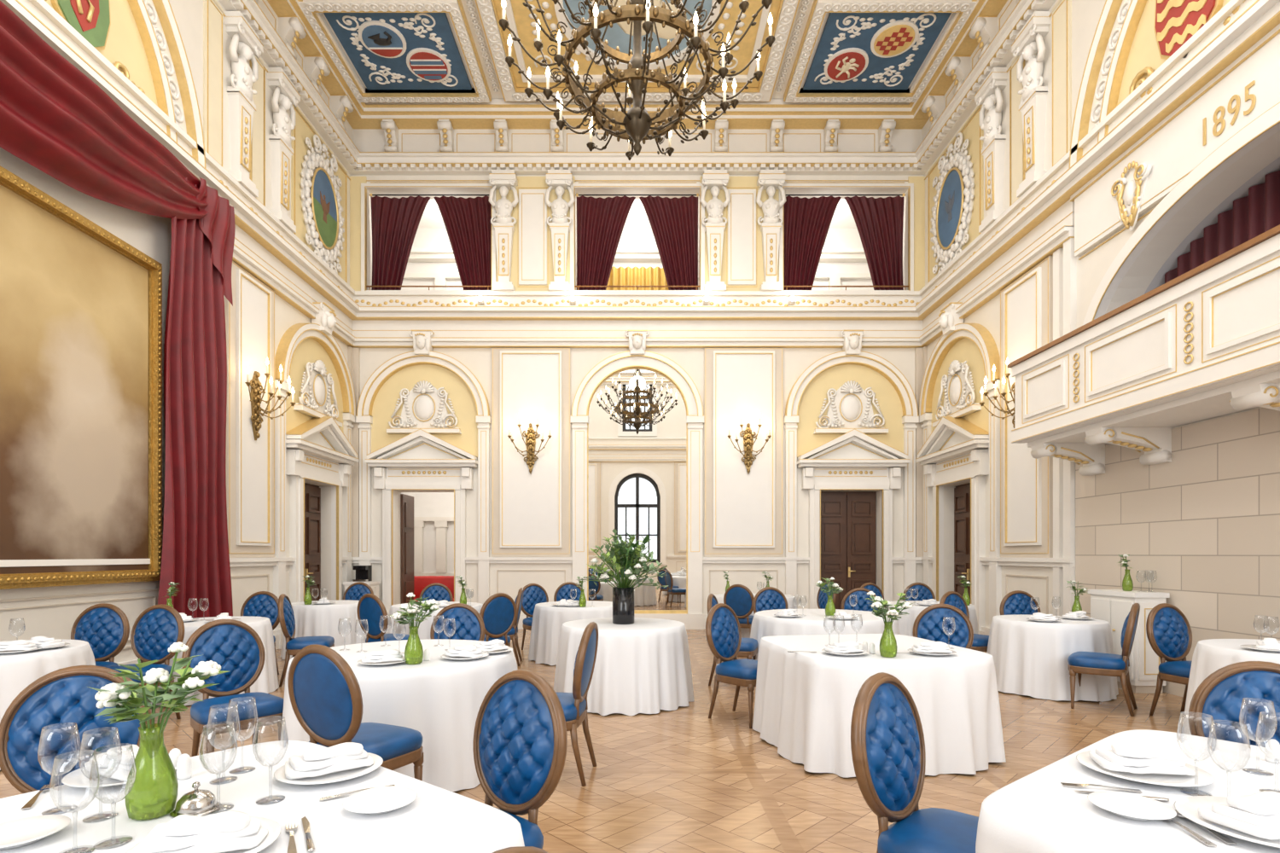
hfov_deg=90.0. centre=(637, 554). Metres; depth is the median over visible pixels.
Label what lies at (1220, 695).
dining chair
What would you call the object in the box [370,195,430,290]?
curtain
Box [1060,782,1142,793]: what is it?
fork
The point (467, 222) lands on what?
curtain
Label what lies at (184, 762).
salt shaker
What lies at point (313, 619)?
tablecloth
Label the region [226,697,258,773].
wine glass
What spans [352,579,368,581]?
drip tray
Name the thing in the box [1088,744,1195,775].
napkin
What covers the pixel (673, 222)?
curtain
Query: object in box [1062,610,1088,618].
napkin
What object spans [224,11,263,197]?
herm
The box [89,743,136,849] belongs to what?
wine glass
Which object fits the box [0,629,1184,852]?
floor
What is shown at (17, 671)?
tablecloth
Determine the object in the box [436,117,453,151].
bracket
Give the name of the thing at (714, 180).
herm
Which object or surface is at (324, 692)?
dining chair
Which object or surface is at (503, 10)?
candle
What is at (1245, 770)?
wine glass
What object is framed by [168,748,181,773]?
salt shaker
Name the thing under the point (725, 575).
flower vase
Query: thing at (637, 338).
keystone
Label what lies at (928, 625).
dining chair
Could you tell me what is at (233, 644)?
dining chair
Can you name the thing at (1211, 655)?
tablecloth
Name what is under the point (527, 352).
wall
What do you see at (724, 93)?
candle
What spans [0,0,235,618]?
drapery
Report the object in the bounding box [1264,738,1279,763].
napkin
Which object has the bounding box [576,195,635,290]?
curtain
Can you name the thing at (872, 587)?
dining chair
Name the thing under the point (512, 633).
dining chair
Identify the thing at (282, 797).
wine glass
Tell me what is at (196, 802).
cloche
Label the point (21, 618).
wine glass
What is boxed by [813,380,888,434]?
cartouche
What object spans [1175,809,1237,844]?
fork
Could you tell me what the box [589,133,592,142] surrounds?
candle
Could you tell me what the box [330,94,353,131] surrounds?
bracket
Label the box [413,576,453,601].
sofa
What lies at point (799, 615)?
dinner plate
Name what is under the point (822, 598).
dining chair
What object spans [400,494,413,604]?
door
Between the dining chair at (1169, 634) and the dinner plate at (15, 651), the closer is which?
the dinner plate at (15, 651)
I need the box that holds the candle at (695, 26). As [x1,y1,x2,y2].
[693,25,697,36]
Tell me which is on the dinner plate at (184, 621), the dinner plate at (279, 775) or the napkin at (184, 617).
the napkin at (184, 617)
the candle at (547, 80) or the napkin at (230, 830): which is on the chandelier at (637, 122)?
the candle at (547, 80)
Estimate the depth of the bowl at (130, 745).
1.53 m
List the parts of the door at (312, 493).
handle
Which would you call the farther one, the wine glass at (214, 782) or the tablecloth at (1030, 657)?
the tablecloth at (1030, 657)
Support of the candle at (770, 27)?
on the chandelier at (637, 122)
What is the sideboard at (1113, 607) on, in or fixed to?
on the floor
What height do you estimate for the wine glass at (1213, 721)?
0.228 m
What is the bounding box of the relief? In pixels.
[1111,160,1151,230]
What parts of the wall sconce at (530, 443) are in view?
arm, arm, arm, arm, arm, arm, arm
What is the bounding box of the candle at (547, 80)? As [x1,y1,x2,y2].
[546,78,549,88]
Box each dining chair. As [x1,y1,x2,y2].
[0,665,151,793]
[70,603,129,668]
[109,604,184,719]
[181,619,284,756]
[240,591,279,674]
[278,593,334,686]
[287,645,423,781]
[343,581,373,600]
[356,593,409,643]
[419,582,453,601]
[430,603,485,641]
[472,669,567,849]
[479,593,517,647]
[492,846,547,852]
[506,587,523,666]
[521,583,548,650]
[553,581,581,601]
[555,622,598,786]
[705,603,757,728]
[707,593,757,686]
[723,584,754,633]
[752,587,788,613]
[816,581,836,609]
[841,587,880,611]
[850,672,978,852]
[860,582,884,609]
[902,582,935,600]
[912,604,973,649]
[939,591,989,651]
[999,590,1040,615]
[1067,603,1140,716]
[1146,603,1192,715]
[1188,661,1279,747]
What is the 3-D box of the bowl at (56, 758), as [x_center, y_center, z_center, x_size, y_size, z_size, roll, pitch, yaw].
[-1.301,0.529,1.481,0.088,0.133,0.088,0,0,0]
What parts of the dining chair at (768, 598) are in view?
backrest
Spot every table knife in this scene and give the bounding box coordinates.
[301,816,314,852]
[1071,790,1169,802]
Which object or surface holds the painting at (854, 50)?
attached to the ceiling
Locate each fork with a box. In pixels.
[20,784,55,809]
[285,821,297,852]
[319,785,394,801]
[787,651,816,652]
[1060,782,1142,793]
[1166,819,1216,846]
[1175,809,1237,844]
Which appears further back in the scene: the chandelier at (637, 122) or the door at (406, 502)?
the door at (406, 502)
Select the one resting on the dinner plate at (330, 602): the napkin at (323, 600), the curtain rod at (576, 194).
the napkin at (323, 600)
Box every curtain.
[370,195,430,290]
[433,195,491,290]
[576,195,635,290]
[605,266,669,290]
[639,195,698,290]
[783,195,841,290]
[844,195,904,290]
[1164,170,1279,283]
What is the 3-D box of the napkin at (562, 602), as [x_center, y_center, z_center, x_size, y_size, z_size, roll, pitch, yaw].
[-0.997,0.636,8.568,0.161,0.069,0.250,0,0,-6]
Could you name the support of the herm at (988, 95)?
on the wall at (1060, 258)
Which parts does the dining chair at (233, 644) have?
leg, leg, frame, backrest, seat rail, seat, leg, leg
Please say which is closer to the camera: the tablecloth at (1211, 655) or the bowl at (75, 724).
the bowl at (75, 724)
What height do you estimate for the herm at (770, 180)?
2.300 m
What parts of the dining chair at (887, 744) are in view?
frame, backrest, seat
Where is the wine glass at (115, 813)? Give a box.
[78,727,122,823]
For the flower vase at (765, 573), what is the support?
on the tablecloth at (745, 631)
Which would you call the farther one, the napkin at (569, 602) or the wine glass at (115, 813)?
the napkin at (569, 602)
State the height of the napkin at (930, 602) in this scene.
0.069 m
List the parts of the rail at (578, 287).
rail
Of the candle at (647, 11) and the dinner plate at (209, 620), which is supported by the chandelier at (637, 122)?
the candle at (647, 11)
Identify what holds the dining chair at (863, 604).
on the floor
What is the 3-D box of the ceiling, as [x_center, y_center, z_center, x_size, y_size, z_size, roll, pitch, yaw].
[0.500,-8.565,4.800,13.400,0.371,16.200,0,0,0]
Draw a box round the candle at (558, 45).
[557,43,560,54]
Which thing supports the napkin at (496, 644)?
on the dinner plate at (496, 652)
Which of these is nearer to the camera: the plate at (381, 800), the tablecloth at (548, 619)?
the plate at (381, 800)
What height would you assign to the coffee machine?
0.300 m
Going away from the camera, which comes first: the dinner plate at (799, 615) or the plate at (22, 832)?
the plate at (22, 832)
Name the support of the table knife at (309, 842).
on the tablecloth at (439, 820)
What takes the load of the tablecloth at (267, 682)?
on the dining table
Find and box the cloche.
[169,781,221,818]
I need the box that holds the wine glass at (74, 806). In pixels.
[37,722,81,815]
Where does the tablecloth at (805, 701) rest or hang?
on the dining table
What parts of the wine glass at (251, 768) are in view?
stem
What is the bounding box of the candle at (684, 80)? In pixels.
[683,79,686,87]
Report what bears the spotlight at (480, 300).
attached to the wall at (527, 352)
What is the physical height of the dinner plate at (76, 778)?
0.024 m
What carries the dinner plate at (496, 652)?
on the tablecloth at (439, 698)
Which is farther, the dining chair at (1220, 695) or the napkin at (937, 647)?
the napkin at (937, 647)
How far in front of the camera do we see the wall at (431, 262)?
14.96 m
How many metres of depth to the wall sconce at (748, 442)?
12.37 m
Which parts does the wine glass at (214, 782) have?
stem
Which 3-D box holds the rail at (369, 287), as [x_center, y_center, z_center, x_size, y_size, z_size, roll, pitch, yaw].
[-4.060,-5.158,12.460,2.440,0.156,0.028,0,0,0]
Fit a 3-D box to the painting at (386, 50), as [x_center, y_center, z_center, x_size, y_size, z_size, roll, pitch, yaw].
[-3.980,-8.487,10.825,1.900,0.127,1.750,0,0,0]
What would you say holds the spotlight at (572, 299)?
attached to the wall at (527, 352)
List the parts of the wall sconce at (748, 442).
arm, arm, arm, arm, arm, arm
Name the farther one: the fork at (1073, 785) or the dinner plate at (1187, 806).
the fork at (1073, 785)
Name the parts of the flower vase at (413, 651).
flower, flower, flower, flower, flower, flower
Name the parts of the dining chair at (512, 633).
seat, seat rail, leg, backrest, frame, leg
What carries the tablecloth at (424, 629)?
on the dining table
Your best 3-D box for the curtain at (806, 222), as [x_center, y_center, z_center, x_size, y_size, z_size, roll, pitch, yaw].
[3.445,-6.085,12.640,1.170,1.950,0.151,0,0,0]
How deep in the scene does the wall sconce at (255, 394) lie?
9.22 m
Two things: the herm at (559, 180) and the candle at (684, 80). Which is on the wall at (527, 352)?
the herm at (559, 180)
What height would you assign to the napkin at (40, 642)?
0.069 m
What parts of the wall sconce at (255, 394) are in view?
arm, arm, arm, arm, arm, arm, arm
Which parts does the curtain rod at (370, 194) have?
rod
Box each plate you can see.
[0,647,42,654]
[0,814,70,850]
[36,642,69,650]
[61,753,176,787]
[125,816,281,852]
[183,618,198,622]
[205,618,241,622]
[273,752,383,785]
[311,601,334,605]
[342,785,417,814]
[357,659,405,666]
[440,651,488,660]
[482,646,512,654]
[551,604,571,606]
[773,614,802,617]
[821,648,868,656]
[826,616,856,620]
[907,648,956,656]
[1026,617,1060,622]
[1059,616,1094,620]
[1076,750,1215,786]
[1087,791,1176,821]
[1173,796,1279,848]
[1240,645,1279,652]
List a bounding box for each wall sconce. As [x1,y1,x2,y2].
[244,357,295,440]
[507,412,551,473]
[727,413,771,474]
[979,357,1014,428]
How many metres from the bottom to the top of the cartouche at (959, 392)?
1.014 m
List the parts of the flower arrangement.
flower, flower, flower, flower, flower, flower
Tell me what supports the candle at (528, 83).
on the chandelier at (637, 122)
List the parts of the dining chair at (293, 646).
leg, frame, backrest, seat rail, seat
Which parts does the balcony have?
parapet panel, parapet panel, handrail, parapet panel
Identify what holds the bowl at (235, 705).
on the wine glass at (214, 782)
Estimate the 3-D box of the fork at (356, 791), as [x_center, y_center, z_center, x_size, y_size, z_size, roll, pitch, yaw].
[-0.804,0.684,1.844,0.200,0.009,0.026,0,0,-30]
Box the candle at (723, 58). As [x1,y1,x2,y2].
[721,57,724,67]
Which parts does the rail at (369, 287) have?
rail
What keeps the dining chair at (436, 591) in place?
on the floor
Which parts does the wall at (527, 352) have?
arch moulding, wall panel, panel frame, crown cornice, arch moulding, wall panel, panel frame, arch moulding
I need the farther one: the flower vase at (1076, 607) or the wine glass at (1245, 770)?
the flower vase at (1076, 607)
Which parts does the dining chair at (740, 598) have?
backrest, seat rail, seat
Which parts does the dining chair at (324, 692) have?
backrest, frame, seat, seat rail, leg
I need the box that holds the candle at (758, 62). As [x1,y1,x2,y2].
[756,61,759,70]
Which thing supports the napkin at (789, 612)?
on the dinner plate at (799, 615)
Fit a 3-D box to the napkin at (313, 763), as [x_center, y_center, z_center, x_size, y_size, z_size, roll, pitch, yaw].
[-0.968,0.636,2.017,0.250,0.069,0.161,0,0,-29]
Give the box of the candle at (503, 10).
[502,8,505,18]
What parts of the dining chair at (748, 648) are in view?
leg, frame, backrest, seat rail, seat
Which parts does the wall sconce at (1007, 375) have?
arm, arm, arm, arm, arm, arm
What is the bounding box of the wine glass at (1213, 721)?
[1207,720,1250,773]
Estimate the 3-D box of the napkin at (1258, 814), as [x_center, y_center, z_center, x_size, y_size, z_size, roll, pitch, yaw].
[1.558,0.633,1.595,0.250,0.069,0.161,0,0,-17]
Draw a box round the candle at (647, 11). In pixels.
[645,10,649,21]
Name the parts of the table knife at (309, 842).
blade, handle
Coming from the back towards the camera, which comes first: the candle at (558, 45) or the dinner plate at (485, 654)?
the candle at (558, 45)
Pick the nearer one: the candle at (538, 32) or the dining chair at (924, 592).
the candle at (538, 32)
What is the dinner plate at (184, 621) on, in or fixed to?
on the tablecloth at (267, 682)
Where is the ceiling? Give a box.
[298,0,976,102]
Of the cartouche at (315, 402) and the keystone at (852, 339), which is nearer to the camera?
the cartouche at (315, 402)
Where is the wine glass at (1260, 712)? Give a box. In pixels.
[1255,711,1279,792]
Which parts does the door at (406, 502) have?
panel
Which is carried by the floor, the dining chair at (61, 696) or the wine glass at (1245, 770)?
the dining chair at (61, 696)
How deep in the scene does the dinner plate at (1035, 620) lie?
6.54 m
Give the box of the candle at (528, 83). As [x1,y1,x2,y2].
[527,78,530,87]
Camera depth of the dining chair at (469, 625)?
5.75 m
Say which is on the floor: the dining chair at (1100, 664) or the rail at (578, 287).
the dining chair at (1100, 664)
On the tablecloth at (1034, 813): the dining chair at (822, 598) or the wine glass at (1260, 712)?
the wine glass at (1260, 712)
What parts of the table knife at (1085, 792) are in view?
blade, handle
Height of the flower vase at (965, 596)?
0.407 m
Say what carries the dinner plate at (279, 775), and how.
on the tablecloth at (439, 820)
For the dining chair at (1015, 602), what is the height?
1.011 m
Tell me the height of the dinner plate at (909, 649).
0.024 m
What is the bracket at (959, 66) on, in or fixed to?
attached to the wall at (1060, 258)
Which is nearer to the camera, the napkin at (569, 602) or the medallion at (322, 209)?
the napkin at (569, 602)
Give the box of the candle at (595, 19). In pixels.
[593,17,597,28]
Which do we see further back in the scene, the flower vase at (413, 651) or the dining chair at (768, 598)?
the dining chair at (768, 598)
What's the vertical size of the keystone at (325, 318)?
0.450 m
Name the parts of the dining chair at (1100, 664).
leg, leg, seat rail, seat, leg, backrest, frame, leg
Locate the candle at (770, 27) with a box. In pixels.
[768,25,772,35]
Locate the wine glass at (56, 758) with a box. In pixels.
[49,750,99,852]
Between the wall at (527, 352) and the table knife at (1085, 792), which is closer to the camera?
the table knife at (1085, 792)
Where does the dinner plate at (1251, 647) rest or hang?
on the tablecloth at (1211, 655)
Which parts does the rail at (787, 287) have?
rail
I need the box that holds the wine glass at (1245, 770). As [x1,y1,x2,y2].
[1239,698,1277,776]
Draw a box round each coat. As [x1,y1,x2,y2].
[44,0,145,93]
[1116,0,1245,106]
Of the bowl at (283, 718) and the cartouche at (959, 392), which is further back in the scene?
the cartouche at (959, 392)
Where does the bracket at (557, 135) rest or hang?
attached to the wall at (527, 352)
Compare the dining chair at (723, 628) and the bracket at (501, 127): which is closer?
the dining chair at (723, 628)
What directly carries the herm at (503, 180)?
on the wall at (527, 352)
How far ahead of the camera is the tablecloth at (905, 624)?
8.60 m
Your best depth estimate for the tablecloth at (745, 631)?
10.30 m
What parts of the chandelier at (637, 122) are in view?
bulb, bulb, bulb, arm, arm, bulb, arm, bulb, arm, arm, arm, bulb, bulb, arm, arm, arm, bulb, arm, arm, arm, arm, bulb, arm, bulb, arm, arm, arm, arm, arm, arm, stem, arm, arm, bulb, arm, arm, arm, arm, arm, arm, arm, arm, bulb, arm, arm, arm, arm, arm, arm, arm, bulb, bulb, bulb, arm, bulb, arm, arm, arm, bulb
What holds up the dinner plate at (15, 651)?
on the tablecloth at (17, 671)
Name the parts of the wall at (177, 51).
panel frame, wall panel, crown cornice, arch moulding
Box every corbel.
[1030,442,1106,476]
[1084,427,1174,465]
[1229,384,1279,411]
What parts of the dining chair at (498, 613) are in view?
seat, backrest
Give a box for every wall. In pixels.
[0,0,365,665]
[346,98,928,629]
[401,199,873,290]
[401,492,453,575]
[909,0,1279,697]
[1144,157,1279,293]
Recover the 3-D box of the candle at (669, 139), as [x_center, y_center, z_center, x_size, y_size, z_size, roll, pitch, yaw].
[0.329,-4.170,6.499,0.026,0.115,0.026,0,0,2]
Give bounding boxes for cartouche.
[293,360,343,427]
[386,380,461,434]
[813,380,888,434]
[931,360,981,427]
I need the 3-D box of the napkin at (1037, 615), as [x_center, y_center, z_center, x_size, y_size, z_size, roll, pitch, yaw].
[4.187,0.636,6.598,0.250,0.069,0.161,0,0,44]
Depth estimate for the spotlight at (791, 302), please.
12.23 m
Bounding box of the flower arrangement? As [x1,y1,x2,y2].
[576,529,668,624]
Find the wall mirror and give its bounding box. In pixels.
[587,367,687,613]
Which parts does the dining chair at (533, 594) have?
leg, seat rail, seat, backrest, frame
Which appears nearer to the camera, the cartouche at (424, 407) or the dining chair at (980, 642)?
the dining chair at (980, 642)
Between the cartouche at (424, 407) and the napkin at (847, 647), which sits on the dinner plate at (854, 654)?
the napkin at (847, 647)
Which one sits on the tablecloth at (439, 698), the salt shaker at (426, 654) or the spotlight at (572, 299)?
the salt shaker at (426, 654)
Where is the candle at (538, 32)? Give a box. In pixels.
[536,31,540,40]
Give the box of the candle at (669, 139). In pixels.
[668,138,670,147]
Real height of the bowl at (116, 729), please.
0.133 m
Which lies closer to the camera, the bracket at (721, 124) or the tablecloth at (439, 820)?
the tablecloth at (439, 820)
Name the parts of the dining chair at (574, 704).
seat, seat rail, leg, backrest, frame, leg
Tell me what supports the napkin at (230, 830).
on the dinner plate at (274, 829)
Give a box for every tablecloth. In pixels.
[0,639,95,770]
[0,740,524,852]
[149,616,278,705]
[280,600,366,659]
[280,639,517,791]
[386,601,482,639]
[528,600,612,665]
[553,617,694,715]
[705,593,797,639]
[750,609,899,660]
[752,634,1006,778]
[882,600,978,636]
[975,729,1279,852]
[986,614,1118,701]
[1181,639,1279,734]
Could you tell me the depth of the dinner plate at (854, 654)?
4.39 m
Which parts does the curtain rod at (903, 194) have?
rod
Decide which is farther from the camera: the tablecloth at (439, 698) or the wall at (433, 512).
the wall at (433, 512)
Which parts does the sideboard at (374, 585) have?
door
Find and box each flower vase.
[87,642,228,820]
[163,581,179,607]
[301,576,316,605]
[389,593,439,664]
[455,576,467,604]
[576,576,586,607]
[722,570,729,591]
[762,571,773,587]
[815,577,843,616]
[866,591,914,657]
[957,576,971,605]
[1066,581,1087,612]
[1117,553,1133,591]
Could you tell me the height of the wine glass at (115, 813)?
0.228 m
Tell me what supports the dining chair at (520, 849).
on the floor
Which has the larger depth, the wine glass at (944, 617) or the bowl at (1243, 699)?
the wine glass at (944, 617)
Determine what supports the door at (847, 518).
in the wall at (527, 352)
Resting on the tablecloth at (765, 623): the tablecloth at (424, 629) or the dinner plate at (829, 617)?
the dinner plate at (829, 617)
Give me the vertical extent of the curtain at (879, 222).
1.950 m
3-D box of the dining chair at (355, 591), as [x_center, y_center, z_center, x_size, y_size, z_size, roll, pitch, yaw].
[-4.454,0.948,10.018,0.499,1.011,0.536,0,0,0]
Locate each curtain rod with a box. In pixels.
[369,193,488,197]
[575,193,699,197]
[785,193,905,197]
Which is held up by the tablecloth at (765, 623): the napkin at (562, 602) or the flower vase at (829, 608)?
the flower vase at (829, 608)
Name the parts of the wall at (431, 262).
gallery moulding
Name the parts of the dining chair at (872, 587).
backrest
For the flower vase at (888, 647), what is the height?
0.444 m
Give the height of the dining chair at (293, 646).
1.011 m
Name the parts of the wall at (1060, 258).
arch moulding, crown cornice, wall panel, panel frame, arch moulding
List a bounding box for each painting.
[0,165,162,589]
[323,12,471,89]
[510,0,762,75]
[802,12,951,89]
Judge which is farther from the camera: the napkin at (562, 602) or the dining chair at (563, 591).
the dining chair at (563, 591)
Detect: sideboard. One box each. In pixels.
[343,581,380,598]
[1088,589,1169,693]
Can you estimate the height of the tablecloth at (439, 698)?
0.758 m
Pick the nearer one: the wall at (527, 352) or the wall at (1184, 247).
the wall at (1184, 247)
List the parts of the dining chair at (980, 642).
frame, backrest, seat rail, seat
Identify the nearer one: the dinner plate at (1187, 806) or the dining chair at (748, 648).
the dinner plate at (1187, 806)
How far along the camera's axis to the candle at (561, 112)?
6.09 m
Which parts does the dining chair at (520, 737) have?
backrest, seat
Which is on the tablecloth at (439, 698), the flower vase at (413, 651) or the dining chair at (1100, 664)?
the flower vase at (413, 651)
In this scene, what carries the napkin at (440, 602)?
on the dinner plate
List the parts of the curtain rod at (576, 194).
rod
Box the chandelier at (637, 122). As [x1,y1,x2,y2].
[498,0,775,160]
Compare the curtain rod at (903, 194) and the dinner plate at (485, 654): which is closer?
the dinner plate at (485, 654)
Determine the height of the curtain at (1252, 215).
2.275 m
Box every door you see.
[304,482,320,601]
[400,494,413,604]
[820,491,875,609]
[954,482,970,604]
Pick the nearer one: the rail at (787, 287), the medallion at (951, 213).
the medallion at (951, 213)
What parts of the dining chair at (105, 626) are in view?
backrest, seat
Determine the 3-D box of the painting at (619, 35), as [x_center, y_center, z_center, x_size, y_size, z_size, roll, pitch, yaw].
[0.000,-8.500,8.225,3.900,0.100,6.250,0,0,0]
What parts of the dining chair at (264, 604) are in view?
frame, backrest, leg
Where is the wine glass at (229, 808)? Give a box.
[198,721,237,814]
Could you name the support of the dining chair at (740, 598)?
on the floor
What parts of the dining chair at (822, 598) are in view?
backrest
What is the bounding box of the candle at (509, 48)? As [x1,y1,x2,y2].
[508,46,511,56]
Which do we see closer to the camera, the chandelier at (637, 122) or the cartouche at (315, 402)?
the chandelier at (637, 122)
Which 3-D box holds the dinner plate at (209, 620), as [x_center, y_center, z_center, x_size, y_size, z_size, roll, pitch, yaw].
[-4.242,0.679,6.560,0.310,0.024,0.310,0,0,0]
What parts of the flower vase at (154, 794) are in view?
flower, flower, flower, flower, flower, flower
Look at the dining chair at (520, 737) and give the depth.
2.35 m
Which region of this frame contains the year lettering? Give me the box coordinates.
[1202,80,1256,145]
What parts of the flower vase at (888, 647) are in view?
flower, flower, flower, flower, flower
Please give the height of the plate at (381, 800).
0.024 m
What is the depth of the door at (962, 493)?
11.38 m
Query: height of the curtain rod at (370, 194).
0.060 m
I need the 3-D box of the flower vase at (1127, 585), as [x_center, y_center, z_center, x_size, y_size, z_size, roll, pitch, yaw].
[5.333,0.196,7.007,0.149,0.407,0.219,0,0,29]
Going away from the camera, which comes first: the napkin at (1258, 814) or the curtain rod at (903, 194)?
the napkin at (1258, 814)
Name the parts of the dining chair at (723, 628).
leg, frame, backrest, seat rail, seat, leg, leg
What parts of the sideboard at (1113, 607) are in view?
door, door, door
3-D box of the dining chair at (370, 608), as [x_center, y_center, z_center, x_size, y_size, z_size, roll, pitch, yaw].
[-2.913,0.948,7.462,0.499,1.011,0.536,0,0,30]
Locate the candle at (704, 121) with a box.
[702,120,705,130]
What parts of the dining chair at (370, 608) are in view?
backrest, frame, seat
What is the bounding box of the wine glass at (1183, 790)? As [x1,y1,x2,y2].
[1176,711,1216,796]
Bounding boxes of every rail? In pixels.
[366,285,491,290]
[574,285,700,290]
[783,285,908,290]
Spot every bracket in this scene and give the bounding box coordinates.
[277,15,306,59]
[303,55,330,95]
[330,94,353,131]
[380,117,399,151]
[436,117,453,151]
[493,117,508,151]
[549,117,564,151]
[714,117,728,151]
[769,117,785,151]
[823,117,840,151]
[878,117,896,151]
[921,94,944,130]
[944,55,971,95]
[968,15,997,59]
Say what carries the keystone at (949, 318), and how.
attached to the wall at (1060, 258)
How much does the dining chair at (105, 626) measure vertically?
1.011 m
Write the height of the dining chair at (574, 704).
1.011 m
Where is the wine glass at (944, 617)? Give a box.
[942,616,955,648]
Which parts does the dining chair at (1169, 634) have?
leg, frame, backrest, seat rail, seat, leg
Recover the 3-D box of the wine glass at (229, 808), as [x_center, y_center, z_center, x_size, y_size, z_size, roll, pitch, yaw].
[-1.139,0.577,1.739,0.088,0.228,0.088,0,0,0]
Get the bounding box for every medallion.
[300,134,344,280]
[930,132,974,279]
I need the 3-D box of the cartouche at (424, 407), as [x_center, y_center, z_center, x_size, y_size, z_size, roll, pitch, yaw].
[-4.140,-2.857,12.424,1.440,1.014,0.188,0,0,0]
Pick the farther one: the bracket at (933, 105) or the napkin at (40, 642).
the bracket at (933, 105)
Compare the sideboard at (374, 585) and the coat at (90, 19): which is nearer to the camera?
the coat at (90, 19)
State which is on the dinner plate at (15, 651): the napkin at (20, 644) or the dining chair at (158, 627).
the napkin at (20, 644)
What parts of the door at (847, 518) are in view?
panel, handle, panel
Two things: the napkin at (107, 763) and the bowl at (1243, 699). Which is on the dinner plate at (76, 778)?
the napkin at (107, 763)
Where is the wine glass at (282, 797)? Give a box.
[252,715,288,805]
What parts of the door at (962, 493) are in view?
handle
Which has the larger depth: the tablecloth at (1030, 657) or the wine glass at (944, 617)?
the tablecloth at (1030, 657)
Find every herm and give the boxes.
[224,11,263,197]
[267,67,300,232]
[488,169,518,290]
[544,169,575,290]
[699,169,730,290]
[756,169,786,290]
[974,67,1007,232]
[1011,11,1050,197]
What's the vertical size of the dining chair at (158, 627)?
1.011 m
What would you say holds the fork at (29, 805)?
on the tablecloth at (439, 820)
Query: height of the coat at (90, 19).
0.890 m
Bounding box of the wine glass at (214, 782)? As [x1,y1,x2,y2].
[206,703,240,785]
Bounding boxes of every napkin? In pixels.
[0,640,37,651]
[29,636,65,647]
[84,744,139,781]
[129,810,268,852]
[179,612,192,620]
[213,612,232,621]
[285,742,373,779]
[316,597,329,603]
[361,649,404,663]
[436,600,450,605]
[444,645,482,657]
[473,639,508,651]
[556,599,568,605]
[565,599,579,605]
[775,609,798,616]
[824,641,863,653]
[833,610,852,618]
[911,641,952,652]
[918,599,938,605]
[1029,612,1058,620]
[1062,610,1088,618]
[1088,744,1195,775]
[1197,791,1279,840]
[1256,638,1279,650]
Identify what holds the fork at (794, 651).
on the tablecloth at (805, 701)
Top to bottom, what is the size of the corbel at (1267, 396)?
0.360 m
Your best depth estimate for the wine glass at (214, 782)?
1.95 m
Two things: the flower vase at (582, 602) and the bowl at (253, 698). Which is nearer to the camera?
the bowl at (253, 698)
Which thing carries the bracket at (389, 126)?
attached to the wall at (527, 352)
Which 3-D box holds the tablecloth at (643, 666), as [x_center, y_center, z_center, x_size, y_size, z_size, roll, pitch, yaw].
[-0.154,1.071,6.417,1.420,0.758,1.381,0,0,-42]
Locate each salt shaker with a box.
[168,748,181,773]
[176,753,191,779]
[423,649,430,661]
[862,641,867,651]
[868,642,875,653]
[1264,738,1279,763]
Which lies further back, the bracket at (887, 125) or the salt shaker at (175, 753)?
the bracket at (887, 125)
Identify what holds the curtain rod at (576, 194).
attached to the wall at (527, 352)
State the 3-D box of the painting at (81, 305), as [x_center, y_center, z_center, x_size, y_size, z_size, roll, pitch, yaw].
[-5.510,-1.520,5.510,0.181,3.640,3.700,0,0,0]
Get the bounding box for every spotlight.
[477,296,484,306]
[569,296,575,306]
[702,296,709,306]
[787,296,795,306]
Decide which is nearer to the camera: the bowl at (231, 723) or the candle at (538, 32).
the bowl at (231, 723)
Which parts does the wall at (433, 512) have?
wall moulding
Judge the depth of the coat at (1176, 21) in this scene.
6.53 m
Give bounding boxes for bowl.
[37,722,81,775]
[49,750,99,813]
[78,727,122,781]
[89,743,136,803]
[198,721,237,774]
[206,703,240,750]
[226,697,258,741]
[252,715,288,767]
[1176,711,1216,761]
[1239,698,1277,742]
[1255,711,1279,761]
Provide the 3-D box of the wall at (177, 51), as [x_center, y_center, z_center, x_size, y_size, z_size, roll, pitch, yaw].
[-5.522,-3.550,4.600,0.855,10.000,15.800,0,0,0]
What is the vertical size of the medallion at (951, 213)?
2.274 m
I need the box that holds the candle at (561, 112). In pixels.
[559,110,562,120]
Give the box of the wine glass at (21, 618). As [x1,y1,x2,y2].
[8,617,25,637]
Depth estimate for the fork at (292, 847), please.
1.53 m
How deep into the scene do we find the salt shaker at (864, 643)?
4.53 m
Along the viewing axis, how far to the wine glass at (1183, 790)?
1.85 m
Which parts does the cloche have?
knob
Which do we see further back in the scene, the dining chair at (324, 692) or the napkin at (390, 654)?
the napkin at (390, 654)
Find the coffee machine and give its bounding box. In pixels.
[352,565,372,581]
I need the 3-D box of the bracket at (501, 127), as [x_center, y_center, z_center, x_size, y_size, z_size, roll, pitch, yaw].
[-2.600,-7.970,12.258,0.240,0.600,0.325,0,0,0]
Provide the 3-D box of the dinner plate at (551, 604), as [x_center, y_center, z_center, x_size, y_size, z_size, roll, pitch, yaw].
[-0.997,0.679,8.568,0.310,0.024,0.310,0,0,0]
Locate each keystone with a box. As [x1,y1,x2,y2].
[311,302,336,335]
[409,330,434,354]
[624,330,648,354]
[840,330,864,354]
[938,302,963,335]
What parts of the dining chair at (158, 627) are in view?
seat, seat rail, backrest, frame, leg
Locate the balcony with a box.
[1007,224,1279,448]
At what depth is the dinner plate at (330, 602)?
8.83 m
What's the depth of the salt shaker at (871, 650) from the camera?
4.45 m
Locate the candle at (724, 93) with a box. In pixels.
[722,91,726,101]

